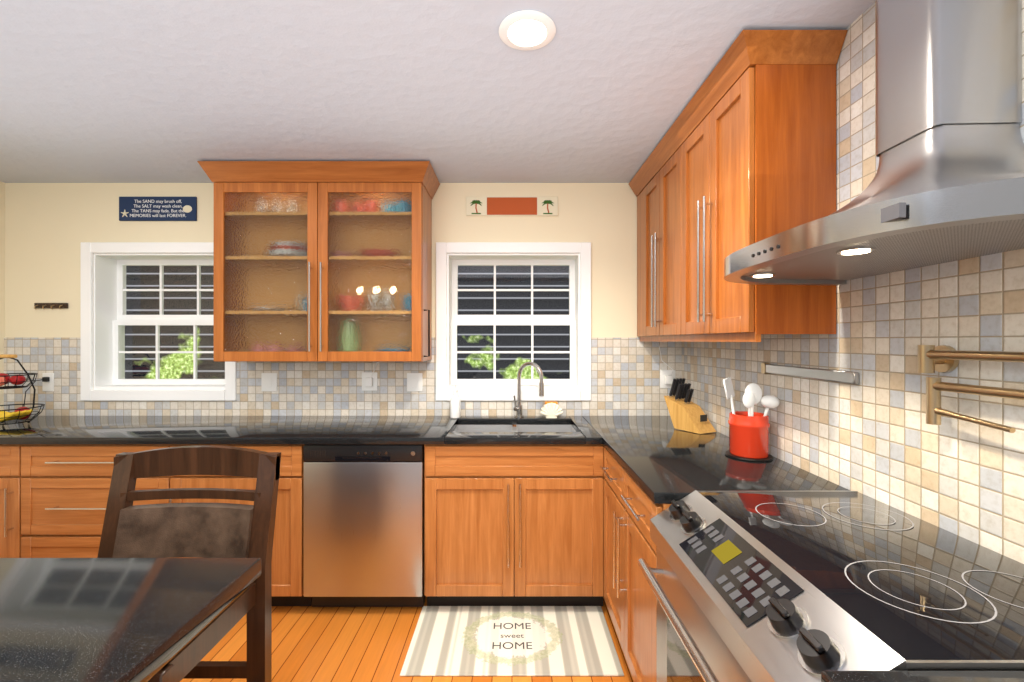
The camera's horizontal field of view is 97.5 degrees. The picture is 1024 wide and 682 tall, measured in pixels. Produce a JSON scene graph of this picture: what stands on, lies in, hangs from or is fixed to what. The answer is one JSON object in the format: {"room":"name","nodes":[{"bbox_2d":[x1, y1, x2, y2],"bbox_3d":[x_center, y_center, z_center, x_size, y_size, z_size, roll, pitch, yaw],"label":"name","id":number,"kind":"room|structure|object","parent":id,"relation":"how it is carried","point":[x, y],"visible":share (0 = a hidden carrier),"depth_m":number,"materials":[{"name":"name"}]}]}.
{"room":"kitchen","nodes":[
{"label":"kitchen","id":0,"kind":"room"},
{"bbox_2d":[0,181,4,409],"bbox_3d":[-3.320,0.185,0.650,0.100,2.410,4.500,0,0,0],"label":"wall","id":1,"kind":"structure","parent":0,"point":[2,260],"depth_m":2.88,"materials":[{"name":"beige paint"}]},
{"bbox_2d":[5,183,639,337],"bbox_3d":[-1.085,0.185,3.010,4.570,2.410,0.220,0,0,0],"label":"wall","id":2,"kind":"structure","parent":0,"point":[50,228],"depth_m":2.90,"materials":[{"name":"beige paint"}]},
{"bbox_2d":[34,303,67,308],"bbox_3d":[-2.965,-0.223,2.881,0.210,0.043,0.034,0,0,0],"label":"hook rack","id":3,"kind":"object","parent":2,"relation":"attached to","point":[51,305],"depth_m":2.89,"materials":[{"name":"brown wood"}]},
{"bbox_2d":[119,197,196,220],"bbox_3d":[-2.278,-0.851,2.889,0.496,0.155,0.020,0,0,0],"label":"sign","id":4,"kind":"object","parent":2,"relation":"attached to","point":[157,208],"visible":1,"depth_m":2.89,"materials":[{"name":"blue"}]},
{"bbox_2d":[81,242,236,400],"bbox_3d":[-2.270,-0.125,2.998,0.996,1.016,0.244,0,0,0],"label":"window","id":5,"kind":"structure","parent":2,"relation":"in","point":[105,319],"depth_m":2.95,"materials":[{"name":"white paint"}]},
{"bbox_2d":[205,161,432,361],"bbox_3d":[-1.114,-0.445,2.711,1.195,1.128,0.355,0,0,0],"label":"upper cabinet","id":6,"kind":"object","parent":2,"relation":"attached to","point":[322,261],"depth_m":2.58,"materials":[{"name":"brown wood"}]},
{"bbox_2d":[4,338,681,415],"bbox_3d":[-1.089,0.230,2.896,4.362,0.504,0.008,0,0,0],"label":"tile","id":7,"kind":"structure","parent":2,"relation":"attached to","point":[625,376],"depth_m":2.89,"materials":[{"name":"beige tile"}]},
{"bbox_2d":[23,373,53,406],"bbox_3d":[-2.993,0.342,2.810,0.098,0.273,0.162,0,0,0],"label":"electrical outlet","id":8,"kind":"object","parent":7,"relation":"attached to","point":[47,379],"visible":0.85,"depth_m":2.88,"materials":[{"name":"white plastic"}]},
{"bbox_2d":[261,373,276,390],"bbox_3d":[-1.560,0.265,2.886,0.100,0.118,0.009,0,0,0],"label":"electrical outlet","id":9,"kind":"object","parent":7,"relation":"attached to","point":[268,381],"visible":1,"depth_m":2.88,"materials":[{"name":"white plastic"}]},
{"bbox_2d":[362,362,378,390],"bbox_3d":[-0.895,0.222,2.873,0.141,0.194,0.035,0,0,0],"label":"electrical outlet","id":10,"kind":"object","parent":7,"relation":"attached to","point":[369,381],"visible":0.96,"depth_m":2.88,"materials":[{"name":"white plastic"}]},
{"bbox_2d":[407,373,422,390],"bbox_3d":[-0.625,0.265,2.886,0.100,0.118,0.009,0,0,0],"label":"electrical outlet","id":11,"kind":"object","parent":7,"relation":"attached to","point":[414,381],"visible":1,"depth_m":2.88,"materials":[{"name":"white plastic"}]},
{"bbox_2d":[658,343,674,387],"bbox_3d":[0.994,0.158,2.873,0.112,0.291,0.035,0,0,0],"label":"electrical outlet","id":12,"kind":"object","parent":7,"relation":"attached to","point":[667,377],"visible":0.83,"depth_m":2.88,"materials":[{"name":"white plastic"}]},
{"bbox_2d":[466,197,557,215],"bbox_3d":[0.000,-0.867,2.890,0.592,0.123,0.016,0,0,0],"label":"sign","id":13,"kind":"object","parent":2,"relation":"attached to","point":[511,206],"visible":1,"depth_m":2.88,"materials":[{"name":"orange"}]},
{"bbox_2d":[436,242,590,400],"bbox_3d":[0.010,-0.125,2.998,0.996,1.016,0.244,0,0,0],"label":"window","id":14,"kind":"structure","parent":2,"relation":"in","point":[451,257],"depth_m":2.90,"materials":[{"name":"white paint"}]},
{"bbox_2d":[180,595,633,681],"bbox_3d":[-1.085,1.420,0.760,4.570,0.060,4.720,0,0,0],"label":"floor","id":15,"kind":"structure","parent":0,"point":[339,644],"depth_m":2.04,"materials":[{"name":"brown wood"}]},
{"bbox_2d":[0,445,19,557],"bbox_3d":[-2.700,0.954,2.574,0.453,0.872,0.631,0,0,0],"label":"base cabinet","id":16,"kind":"object","parent":15,"relation":"on","point":[9,454],"depth_m":2.26,"materials":[{"name":"brown wood"}]},
{"bbox_2d":[20,445,179,557],"bbox_3d":[-2.099,0.954,2.574,0.870,0.872,0.631,0,0,0],"label":"base cabinet","id":17,"kind":"object","parent":15,"relation":"on","point":[64,489],"depth_m":2.26,"materials":[{"name":"brown wood"}]},
{"bbox_2d":[0,362,721,444],"bbox_3d":[-1.089,0.422,2.550,4.360,0.589,0.681,0,0,0],"label":"countertop","id":18,"kind":"structure","parent":17,"relation":"on","point":[42,430],"depth_m":2.44,"materials":[{"name":"black stone"}]},
{"bbox_2d":[0,354,44,424],"bbox_3d":[-2.900,0.278,2.580,0.327,0.402,0.307,0,0,0],"label":"fruit basket","id":19,"kind":"object","parent":18,"relation":"on","point":[23,414],"visible":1,"depth_m":2.58,"materials":[{"name":"black metal"}]},
{"bbox_2d":[450,385,460,417],"bbox_3d":[-0.355,0.376,2.815,0.066,0.207,0.066,0,0,0],"label":"soap dispenser","id":20,"kind":"object","parent":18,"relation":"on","point":[455,406],"visible":1,"depth_m":2.79,"materials":[{"name":"white plastic"}]},
{"bbox_2d":[513,362,544,417],"bbox_3d":[0.102,0.303,2.789,0.187,0.352,0.152,0,0,0],"label":"faucet","id":21,"kind":"object","parent":18,"relation":"on","point":[518,408],"depth_m":2.81,"materials":[{"name":"silver metal"}]},
{"bbox_2d":[540,401,562,417],"bbox_3d":[0.245,0.429,2.810,0.145,0.100,0.069,0,0,0],"label":"sponge holder","id":22,"kind":"object","parent":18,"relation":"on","point":[551,409],"visible":1,"depth_m":2.78,"materials":[{"name":"beige ceramic"}]},
{"bbox_2d":[664,378,715,433],"bbox_3d":[0.967,0.344,2.453,0.124,0.271,0.245,0,0,-28],"label":"knife block","id":23,"kind":"object","parent":18,"relation":"on","point":[686,413],"visible":1,"depth_m":2.44,"materials":[{"name":"brown wood"}]},
{"bbox_2d":[0,558,260,681],"bbox_3d":[-1.778,0.935,-0.150,2.445,0.910,2.300,0,0,0],"label":"table","id":24,"kind":"object","parent":15,"relation":"on","point":[104,619],"visible":1,"depth_m":0.80,"materials":[{"name":"black stone"}]},
{"bbox_2d":[97,445,280,681],"bbox_3d":[-1.085,0.880,1.317,0.554,1.020,0.554,0,0,0],"label":"chair","id":25,"kind":"object","parent":15,"relation":"on","point":[197,530],"visible":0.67,"depth_m":1.50,"materials":[{"name":"brown wood"}]},
{"bbox_2d":[180,445,311,605],"bbox_3d":[-1.388,0.954,2.574,0.672,0.872,0.631,0,0,0],"label":"base cabinet","id":26,"kind":"object","parent":15,"relation":"on","point":[288,541],"depth_m":2.26,"materials":[{"name":"brown wood"}]},
{"bbox_2d":[303,445,425,606],"bbox_3d":[-0.749,0.954,2.563,0.597,0.872,0.633,0,0,0],"label":"dishwasher","id":27,"kind":"object","parent":15,"relation":"on","point":[363,525],"visible":0.9,"depth_m":2.25,"materials":[{"name":"silver metal"}]},
{"bbox_2d":[400,606,623,675],"bbox_3d":[0.000,1.385,2.103,0.930,0.009,0.485,0,0,0],"label":"kitchen mat","id":28,"kind":"object","parent":15,"relation":"on","point":[511,640],"visible":1,"depth_m":2.05,"materials":[{"name":"fabric"}]},
{"bbox_2d":[600,447,670,681],"bbox_3d":[0.774,0.954,1.837,0.631,0.872,0.826,0,0,0],"label":"base cabinet","id":29,"kind":"object","parent":15,"relation":"on","point":[631,508],"visible":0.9,"depth_m":1.69,"materials":[{"name":"brown wood"}]},
{"bbox_2d":[596,434,850,503],"bbox_3d":[0.756,0.498,1.817,0.670,0.036,0.787,0,0,0],"label":"countertop","id":30,"kind":"structure","parent":29,"relation":"on","point":[660,458],"depth_m":1.69,"materials":[{"name":"black stone"}]},
{"bbox_2d":[723,377,779,461],"bbox_3d":[0.983,0.316,1.870,0.190,0.326,0.180,0,0,0],"label":"utensil crock","id":31,"kind":"object","parent":30,"relation":"on","point":[749,435],"visible":1,"depth_m":1.81,"materials":[{"name":"red ceramic"}]},
{"bbox_2d":[638,490,1023,681],"bbox_3d":[0.738,0.930,1.040,0.701,0.920,0.759,0,0,0],"label":"range","id":32,"kind":"object","parent":15,"relation":"on","point":[778,586],"visible":1,"depth_m":0.94,"materials":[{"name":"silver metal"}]},
{"bbox_2d":[0,0,875,182],"bbox_3d":[-1.085,-1.050,0.760,4.570,0.060,4.720,0,0,0],"label":"ceiling","id":33,"kind":"structure","parent":0,"point":[175,91],"depth_m":1.77,"materials":[{"name":"white paint"}]},
{"bbox_2d":[499,10,555,50],"bbox_3d":[0.050,-1.014,1.475,0.188,0.011,0.188,0,0,0],"label":"recessed light","id":34,"kind":"object","parent":33,"relation":"in","point":[526,30],"visible":1,"depth_m":1.47,"materials":[{"name":"white glass"}]},
{"bbox_2d":[821,671,1023,681],"bbox_3d":[0.770,0.498,0.054,0.641,0.036,1.207,0,0,0],"label":"countertop","id":35,"kind":"structure","parent":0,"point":[826,676],"depth_m":0.64,"materials":[{"name":"black stone"}]},
{"bbox_3d":[1.150,0.185,0.650,0.100,2.410,4.500,0,0,0],"label":"wall","id":36,"kind":"structure","parent":0,"visible":0},
{"bbox_2d":[633,174,640,337],"bbox_3d":[0.944,-0.517,2.784,0.289,0.982,0.209,0,0,0],"label":"upper cabinet","id":37,"kind":"object","parent":36,"relation":"attached to","point":[636,185],"depth_m":2.83,"materials":[{"name":"brown wood"}]},
{"bbox_2d":[641,134,672,337],"bbox_3d":[0.944,-0.517,2.403,0.289,0.982,0.671,0,0,0],"label":"upper cabinet","id":38,"kind":"object","parent":36,"relation":"attached to","point":[657,178],"depth_m":2.44,"materials":[{"name":"brown wood"}]},
{"bbox_2d":[673,34,844,337],"bbox_3d":[0.944,-0.517,1.847,0.289,0.982,0.678,0,0,0],"label":"upper cabinet","id":39,"kind":"object","parent":36,"relation":"attached to","point":[742,154],"depth_m":1.51,"materials":[{"name":"brown wood"}]},
{"bbox_2d":[682,0,1023,563],"bbox_3d":[1.096,-0.269,0.800,0.008,1.502,4.200,0,0,0],"label":"tile","id":40,"kind":"structure","parent":36,"relation":"attached to","point":[872,434],"depth_m":1.29,"materials":[{"name":"beige tile"}]},
{"bbox_2d":[761,363,858,383],"bbox_3d":[1.081,0.117,1.673,0.019,0.047,0.525,0,0,0],"label":"rail","id":41,"kind":"object","parent":40,"relation":"attached to","point":[831,375],"visible":1,"depth_m":1.60,"materials":[{"name":"silver metal"}]},
{"bbox_2d":[917,345,1023,432],"bbox_3d":[1.058,0.107,0.960,0.066,0.195,0.409,0,0,0],"label":"towel rack","id":42,"kind":"object","parent":40,"relation":"attached to","point":[940,358],"visible":1,"depth_m":1.06,"materials":[{"name":"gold metal"}]},
{"bbox_2d":[724,0,1023,285],"bbox_3d":[0.839,-0.601,1.050,0.502,0.831,0.900,0,0,0],"label":"range hood","id":43,"kind":"object","parent":36,"relation":"attached to","point":[946,184],"visible":1,"depth_m":0.96,"materials":[{"name":"silver metal"}]},
{"label":"outside","id":44,"kind":"structure","parent":0,"visible":0},
{"bbox_2d":[125,266,569,378],"bbox_3d":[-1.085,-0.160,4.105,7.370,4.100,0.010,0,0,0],"label":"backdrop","id":45,"kind":"structure","parent":44,"point":[475,301],"depth_m":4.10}
]}

